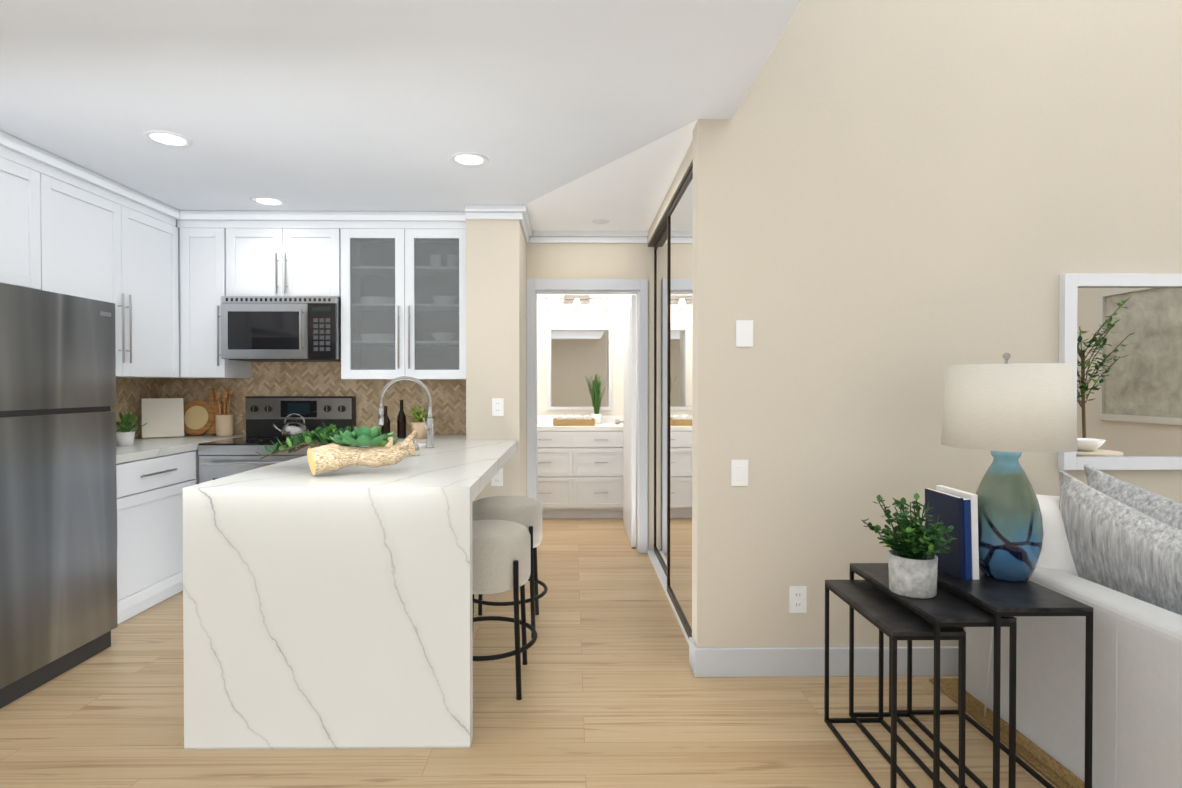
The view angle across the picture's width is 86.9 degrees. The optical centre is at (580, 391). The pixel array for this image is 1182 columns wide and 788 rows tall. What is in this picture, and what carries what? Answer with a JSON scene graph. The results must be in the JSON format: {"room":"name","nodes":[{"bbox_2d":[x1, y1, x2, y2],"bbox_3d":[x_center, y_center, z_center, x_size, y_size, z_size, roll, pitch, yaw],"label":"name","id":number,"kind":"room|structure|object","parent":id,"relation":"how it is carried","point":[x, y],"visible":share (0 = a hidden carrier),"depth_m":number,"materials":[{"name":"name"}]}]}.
{"room":"open-plan kitchen","nodes":[
{"label":"open-plan kitchen","id":0,"kind":"room"},
{"bbox_2d":[0,0,801,230],"bbox_3d":[-1.212,-1.857,0.741,3.790,1.382,8.160,0,1,-1],"label":"ceiling","id":1,"kind":"structure","parent":0,"point":[344,105],"depth_m":2.50,"materials":[{"name":"white paint"}]},
{"bbox_2d":[142,130,192,147],"bbox_3d":[-1.942,-1.186,2.934,0.200,0.006,0.200,0,1,-1],"label":"recessed light","id":2,"kind":"object","parent":1,"relation":"in","point":[167,138],"visible":1,"depth_m":2.93,"materials":[{"name":"white paint"}]},
{"bbox_2d":[251,196,285,206],"bbox_3d":[-1.968,-1.195,3.931,0.200,0.006,0.200,0,1,-1],"label":"recessed light","id":3,"kind":"object","parent":1,"relation":"in","point":[267,201],"visible":1,"depth_m":3.93,"materials":[{"name":"white paint"}]},
{"bbox_2d":[449,152,488,166],"bbox_3d":[-0.573,-1.188,3.201,0.200,0.006,0.200,0,1,-1],"label":"recessed light","id":4,"kind":"object","parent":1,"relation":"in","point":[469,159],"visible":1,"depth_m":3.20,"materials":[{"name":"white paint"}]},
{"bbox_2d":[592,219,608,223],"bbox_3d":[0.139,-1.196,4.405,0.123,0.012,0.123,0,1,-1],"label":"detector","id":5,"kind":"object","parent":1,"relation":"attached to","point":[599,221],"visible":1,"depth_m":4.38,"materials":[{"name":"white paint"}]},
{"bbox_2d":[466,220,526,501],"bbox_3d":[-0.578,0.018,4.457,0.347,2.440,0.780,0,1,-1],"label":"wall","id":6,"kind":"structure","parent":0,"point":[496,308],"depth_m":4.07,"materials":[{"name":"beige paint"}]},
{"bbox_2d":[491,468,502,485],"bbox_3d":[-0.545,0.561,4.068,0.075,0.115,0.008,0,1,-1],"label":"outlet","id":7,"kind":"object","parent":6,"relation":"attached to","point":[497,479],"visible":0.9,"depth_m":4.07,"materials":[{"name":"white plastic"}]},
{"bbox_2d":[492,398,503,415],"bbox_3d":[-0.540,0.104,4.064,0.075,0.115,0.008,0,1,-1],"label":"outlet","id":8,"kind":"object","parent":6,"relation":"attached to","point":[497,406],"visible":1,"depth_m":4.06,"materials":[{"name":"white plastic"}]},
{"bbox_2d":[0,508,1057,787],"bbox_3d":[1.110,1.312,1.730,8.460,0.100,10.020,0,1,-1],"label":"floor","id":9,"kind":"structure","parent":0,"point":[616,692],"depth_m":2.37,"materials":[{"name":"brown wood"}]},
{"bbox_2d":[0,283,117,708],"bbox_3d":[-2.631,0.414,2.669,0.722,1.680,0.770,0,1,-1],"label":"refrigerator","id":10,"kind":"object","parent":9,"relation":"on","point":[58,547],"visible":1,"depth_m":2.70,"materials":[{"name":"grey metal"}]},
{"bbox_2d":[116,447,199,623],"bbox_3d":[-2.692,0.808,3.485,0.620,0.878,0.772,0,1,-1],"label":"base cabinet","id":11,"kind":"object","parent":9,"relation":"on","point":[155,476],"depth_m":3.47,"materials":[{"name":"white paint"}]},
{"bbox_2d":[116,435,245,458],"bbox_3d":[-2.702,0.345,3.798,0.640,0.042,1.431,0,1,-1],"label":"countertop","id":12,"kind":"structure","parent":11,"relation":"on","point":[142,446],"depth_m":3.78,"materials":[{"name":"white stone"}]},
{"bbox_2d":[116,412,146,445],"bbox_3d":[-2.703,0.224,3.707,0.200,0.200,0.204,0,1,-1],"label":"plant","id":13,"kind":"object","parent":12,"relation":"on","point":[125,435],"visible":0.92,"depth_m":3.71,"materials":[{"name":"green plant"}]},
{"bbox_2d":[141,398,185,437],"bbox_3d":[-2.871,0.183,4.286,0.241,0.266,0.085,0,1,-37],"label":"cutting board","id":14,"kind":"object","parent":12,"relation":"on","point":[167,417],"depth_m":4.28,"materials":[{"name":"beige"}]},
{"bbox_2d":[186,388,222,434],"bbox_3d":[-2.698,0.146,4.448,0.324,0.338,0.069,0,1,-4],"label":"cutting board","id":15,"kind":"object","parent":12,"relation":"on","point":[200,415],"depth_m":4.44,"materials":[{"name":"beige wood"}]},
{"bbox_2d":[215,388,233,436],"bbox_3d":[-2.511,0.148,4.383,0.123,0.338,0.109,0,1,-1],"label":"utensil crock","id":16,"kind":"object","parent":12,"relation":"on","point":[224,425],"visible":1,"depth_m":4.35,"materials":[{"name":"beige ceramic"}]},
{"bbox_2d":[198,396,355,483],"bbox_3d":[-2.004,0.640,4.169,0.756,1.200,0.702,0,1,-1],"label":"electric range","id":17,"kind":"object","parent":9,"relation":"on","point":[218,459],"visible":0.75,"depth_m":4.44,"materials":[{"name":"silver metal"}]},
{"bbox_2d":[273,413,306,438],"bbox_3d":[-1.996,0.236,4.281,0.237,0.171,0.171,0,1,-1],"label":"kettle","id":18,"kind":"object","parent":17,"relation":"on","point":[289,429],"visible":0.88,"depth_m":4.23,"materials":[{"name":"silver metal"}]},
{"bbox_2d":[191,499,454,746],"bbox_3d":[-1.083,0.820,3.076,0.594,0.860,1.663,0,1,-1],"label":"kitchen island","id":19,"kind":"object","parent":9,"relation":"on","point":[330,610],"depth_m":2.19,"materials":[{"name":"stone"}]},
{"bbox_2d":[191,443,514,502],"bbox_3d":[-0.900,0.360,3.074,1.000,0.060,1.663,0,1,-1],"label":"countertop","id":20,"kind":"structure","parent":19,"relation":"on","point":[446,472],"depth_m":2.37,"materials":[{"name":"white stone"}]},
{"bbox_2d":[255,422,416,474],"bbox_3d":[-1.027,0.227,2.663,0.690,0.198,0.550,0,1,-1],"label":"driftwood","id":21,"kind":"object","parent":20,"relation":"on","point":[335,451],"visible":1,"depth_m":2.50,"materials":[{"name":"beige wood"}]},
{"bbox_2d":[378,376,434,447],"bbox_3d":[-0.997,0.120,3.546,0.322,0.410,0.107,0,1,-1],"label":"gooseneck faucet","id":22,"kind":"object","parent":20,"relation":"on","point":[429,426],"visible":1,"depth_m":3.56,"materials":[{"name":"silver metal"}]},
{"bbox_2d":[412,441,419,455],"bbox_3d":[-0.848,0.288,3.166,0.061,0.080,0.040,0,1,-1],"label":"soap dispenser","id":23,"kind":"object","parent":20,"relation":"on","point":[417,447],"visible":0.73,"depth_m":3.16,"materials":[{"name":"silver metal"}]},
{"bbox_2d":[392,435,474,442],"bbox_3d":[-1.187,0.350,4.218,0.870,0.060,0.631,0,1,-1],"label":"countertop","id":24,"kind":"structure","parent":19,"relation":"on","point":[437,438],"depth_m":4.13,"materials":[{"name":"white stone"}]},
{"bbox_2d":[381,406,389,434],"bbox_3d":[-1.301,0.209,4.159,0.059,0.220,0.059,0,1,-13],"label":"bottle","id":25,"kind":"object","parent":24,"relation":"on","point":[385,429],"depth_m":4.14,"materials":[{"name":"black glass"}]},
{"bbox_2d":[472,520,536,699],"bbox_3d":[-0.412,0.919,2.697,0.450,0.670,0.450,0,1,-1],"label":"bar stool","id":26,"kind":"object","parent":9,"relation":"on","point":[501,549],"visible":0.69,"depth_m":2.54,"materials":[{"name":"fabric"}]},
{"bbox_2d":[472,496,547,637],"bbox_3d":[-0.400,0.914,3.317,0.450,0.670,0.450,0,1,-1],"label":"bar stool","id":27,"kind":"object","parent":9,"relation":"on","point":[525,511],"visible":0.56,"depth_m":3.18,"materials":[{"name":"fabric"}]},
{"bbox_2d":[537,415,622,518],"bbox_3d":[-0.076,0.737,6.163,1.100,0.970,0.593,0,1,-1],"label":"bathroom vanity","id":28,"kind":"object","parent":9,"relation":"on","point":[579,472],"visible":0.58,"depth_m":5.91,"materials":[{"name":"white paint"}]},
{"bbox_2d":[553,415,594,425],"bbox_3d":[-0.066,0.284,6.096,0.400,0.095,0.240,0,1,-1],"label":"basket","id":29,"kind":"object","parent":28,"relation":"on","point":[570,420],"visible":1,"depth_m":5.98,"materials":[{"name":"wicker"}]},
{"bbox_2d":[585,375,606,423],"bbox_3d":[0.169,0.075,6.311,0.258,0.509,0.214,0,1,-1],"label":"grass plant","id":30,"kind":"object","parent":28,"relation":"on","point":[596,415],"visible":0.92,"depth_m":6.28,"materials":[{"name":"green plant"}]},
{"bbox_2d":[824,580,965,787],"bbox_3d":[1.040,0.989,2.119,0.220,0.541,0.505,0,1,-1],"label":"table","id":31,"kind":"object","parent":9,"relation":"on","point":[894,620],"visible":0.83,"depth_m":2.02,"materials":[{"name":"metal"}]},
{"bbox_2d":[849,563,1016,787],"bbox_3d":[1.162,0.963,2.125,0.239,0.592,0.575,0,1,-1],"label":"table","id":32,"kind":"object","parent":9,"relation":"on","point":[943,607],"visible":0.81,"depth_m":1.93,"materials":[{"name":"metal"}]},
{"bbox_2d":[862,493,956,598],"bbox_3d":[1.097,0.499,2.053,0.206,0.335,0.355,0,1,-1],"label":"potted plant","id":33,"kind":"object","parent":32,"relation":"on","point":[912,562],"visible":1,"depth_m":2.02,"materials":[{"name":"green plant"}]},
{"bbox_2d":[889,568,1092,787],"bbox_3d":[1.348,0.943,2.123,0.285,0.631,0.613,0,1,-1],"label":"table","id":34,"kind":"object","parent":9,"relation":"on","point":[997,599],"visible":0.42,"depth_m":1.86,"materials":[{"name":"metal"}]},
{"bbox_2d":[925,485,978,579],"bbox_3d":[1.288,0.484,2.170,0.071,0.284,0.200,0,1,-1],"label":"books","id":35,"kind":"object","parent":34,"relation":"on","point":[957,509],"visible":0.83,"depth_m":2.08,"materials":[{"name":"blue paper"}]},
{"bbox_2d":[929,678,1072,787],"bbox_3d":[2.799,1.259,1.386,2.553,0.014,2.650,0,1,-1],"label":"jute rug","id":36,"kind":"object","parent":9,"relation":"on","point":[949,687],"visible":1,"depth_m":2.26,"materials":[{"name":"brown wicker"}]},
{"bbox_2d":[966,464,1181,787],"bbox_3d":[2.074,0.767,1.412,1.041,0.966,2.230,0,1,-1],"label":"sectional sofa","id":37,"kind":"object","parent":36,"relation":"on","point":[1111,553],"visible":0.9,"depth_m":1.98,"materials":[{"name":"white fabric"}]},
{"bbox_2d":[537,294,636,507],"bbox_3d":[-0.045,0.014,4.857,2.190,2.440,0.006,0,1,-1],"label":"wall","id":38,"kind":"structure","parent":0,"point":[590,310],"depth_m":4.83,"materials":[{"name":"paint"}]},
{"bbox_2d":[545,295,608,307],"bbox_3d":[-0.040,-0.925,6.400,0.660,0.130,0.100,0,1,-1],"label":"sconce","id":39,"kind":"object","parent":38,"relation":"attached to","point":[576,300],"visible":0.98,"depth_m":6.39,"materials":[{"name":"silver metal"}]},
{"bbox_2d":[548,320,611,408],"bbox_3d":[-0.010,-0.271,6.445,0.660,0.920,0.023,0,1,-1],"label":"bathroom mirror","id":40,"kind":"object","parent":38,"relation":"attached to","point":[578,350],"visible":0.96,"depth_m":6.43,"materials":[{"name":"white paint"}]},
{"bbox_2d":[527,242,653,550],"bbox_3d":[-0.044,0.015,4.794,2.190,2.440,0.120,0,1,-1],"label":"wall","id":41,"kind":"structure","parent":0,"point":[590,260],"depth_m":4.73,"materials":[{"name":"beige paint"}]},
{"bbox_2d":[527,279,647,553],"bbox_3d":[0.051,0.193,4.793,0.919,2.084,0.146,0,1,-1],"label":"door frame","id":42,"kind":"structure","parent":41,"relation":"attached to","point":[638,287],"depth_m":4.72,"materials":[{"name":"grey wood"}]},
{"bbox_2d":[615,295,635,546],"bbox_3d":[0.370,0.232,5.271,0.121,1.980,0.780,0,1,-1],"label":"open bathroom door","id":43,"kind":"structure","parent":41,"relation":"in","point":[629,445],"depth_m":5.03,"materials":[{"name":"white paint"}]},
{"bbox_2d":[647,140,692,243],"bbox_3d":[0.576,-1.151,3.786,0.115,0.090,1.890,0,1,-1],"label":"wall","id":44,"kind":"structure","parent":0,"point":[681,172],"depth_m":3.54,"materials":[{"name":"beige paint"}]},
{"bbox_2d":[465,205,647,242],"bbox_3d":[-0.120,-1.159,4.367,1.262,0.085,0.710,0,1,-1],"label":"crown molding","id":45,"kind":"structure","parent":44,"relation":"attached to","point":[497,212],"depth_m":4.67,"materials":[{"name":"white paint"}]},
{"bbox_2d":[648,160,692,644],"bbox_3d":[0.568,0.069,3.797,0.092,2.350,1.890,0,1,-1],"label":"mirrored closet doors","id":46,"kind":"structure","parent":44,"relation":"in","point":[671,243],"depth_m":3.58,"materials":[{"name":"silver metal"}]},
{"bbox_2d":[692,0,1181,647],"bbox_3d":[2.919,-0.598,2.816,4.815,3.700,0.120,0,1,-1],"label":"wall","id":47,"kind":"structure","parent":0,"point":[900,206],"depth_m":2.74,"materials":[{"name":"beige paint"}]},
{"bbox_2d":[731,460,747,485],"bbox_3d":[0.698,0.358,2.731,0.075,0.115,0.008,0,1,-1],"label":"rocker light switch","id":48,"kind":"object","parent":47,"relation":"attached to","point":[739,472],"visible":1,"depth_m":2.73,"materials":[{"name":"white plastic"}]},
{"bbox_2d":[736,320,752,346],"bbox_3d":[0.718,-0.252,2.727,0.075,0.115,0.006,0,1,-1],"label":"light switch","id":49,"kind":"object","parent":47,"relation":"attached to","point":[744,333],"visible":1,"depth_m":2.73,"materials":[{"name":"white plastic"}]},
{"bbox_2d":[789,586,806,612],"bbox_3d":[0.956,0.916,2.740,0.075,0.115,0.008,0,1,-1],"label":"wall outlet","id":50,"kind":"object","parent":47,"relation":"attached to","point":[797,599],"visible":1,"depth_m":2.74,"materials":[{"name":"white plastic"}]},
{"bbox_2d":[689,637,957,676],"bbox_3d":[2.852,1.190,2.824,4.709,0.125,0.134,0,1,-1],"label":"baseboard","id":51,"kind":"structure","parent":47,"relation":"attached to","point":[763,662],"depth_m":2.73,"materials":[{"name":"grey wood"}]},
{"bbox_2d":[1058,274,1181,469],"bbox_3d":[2.683,-0.084,2.739,1.150,0.856,0.035,0,1,-1],"label":"wall mirror","id":52,"kind":"object","parent":47,"relation":"attached to","point":[1120,342],"visible":0.98,"depth_m":2.74,"materials":[{"name":"white paint"}]},
{"bbox_3d":[-1.895,0.016,4.590,2.283,2.440,0.120,0,1,-1],"label":"wall","id":53,"kind":"structure","parent":0,"visible":0},
{"bbox_2d":[110,377,165,437],"bbox_3d":[-3.011,0.049,3.786,0.030,0.550,1.440,0,1,-1],"label":"tile backsplash","id":54,"kind":"structure","parent":53,"relation":"attached to","point":[130,392],"depth_m":4.25,"materials":[{"name":"beige tile"}]},
{"bbox_2d":[166,362,465,434],"bbox_3d":[-1.894,0.042,4.525,2.282,0.550,0.009,0,1,-1],"label":"tile backsplash","id":55,"kind":"structure","parent":53,"relation":"attached to","point":[448,397],"depth_m":4.52,"materials":[{"name":"beige tile"}]},
{"bbox_2d":[176,211,465,379],"bbox_3d":[-1.727,-0.640,4.332,1.945,1.118,0.379,0,1,-1],"label":"upper cabinet","id":56,"kind":"object","parent":53,"relation":"attached to","point":[395,281],"visible":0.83,"depth_m":4.18,"materials":[{"name":"white paint"}]},
{"bbox_2d":[221,296,340,361],"bbox_3d":[-1.995,-0.418,4.290,0.751,0.417,0.459,0,1,-1],"label":"microwave","id":57,"kind":"object","parent":56,"relation":"attached to","point":[280,328],"visible":0.98,"depth_m":4.11,"materials":[{"name":"silver metal"}]},
{"bbox_3d":[-3.046,0.052,0.645,0.120,2.440,7.980,0,1,-1],"label":"wall","id":58,"kind":"structure","parent":0,"visible":0},
{"bbox_2d":[0,143,47,290],"bbox_3d":[-2.833,-0.811,2.639,0.342,0.630,0.878,0,1,-1],"label":"upper cabinet","id":59,"kind":"object","parent":58,"relation":"attached to","point":[23,176],"depth_m":2.99,"materials":[{"name":"white paint"}]},
{"bbox_2d":[44,159,179,377],"bbox_3d":[-2.845,-0.610,3.588,0.342,1.050,1.134,0,1,-1],"label":"upper cabinet","id":60,"kind":"object","parent":58,"relation":"attached to","point":[69,228],"depth_m":3.63,"materials":[{"name":"white paint"}]}
]}

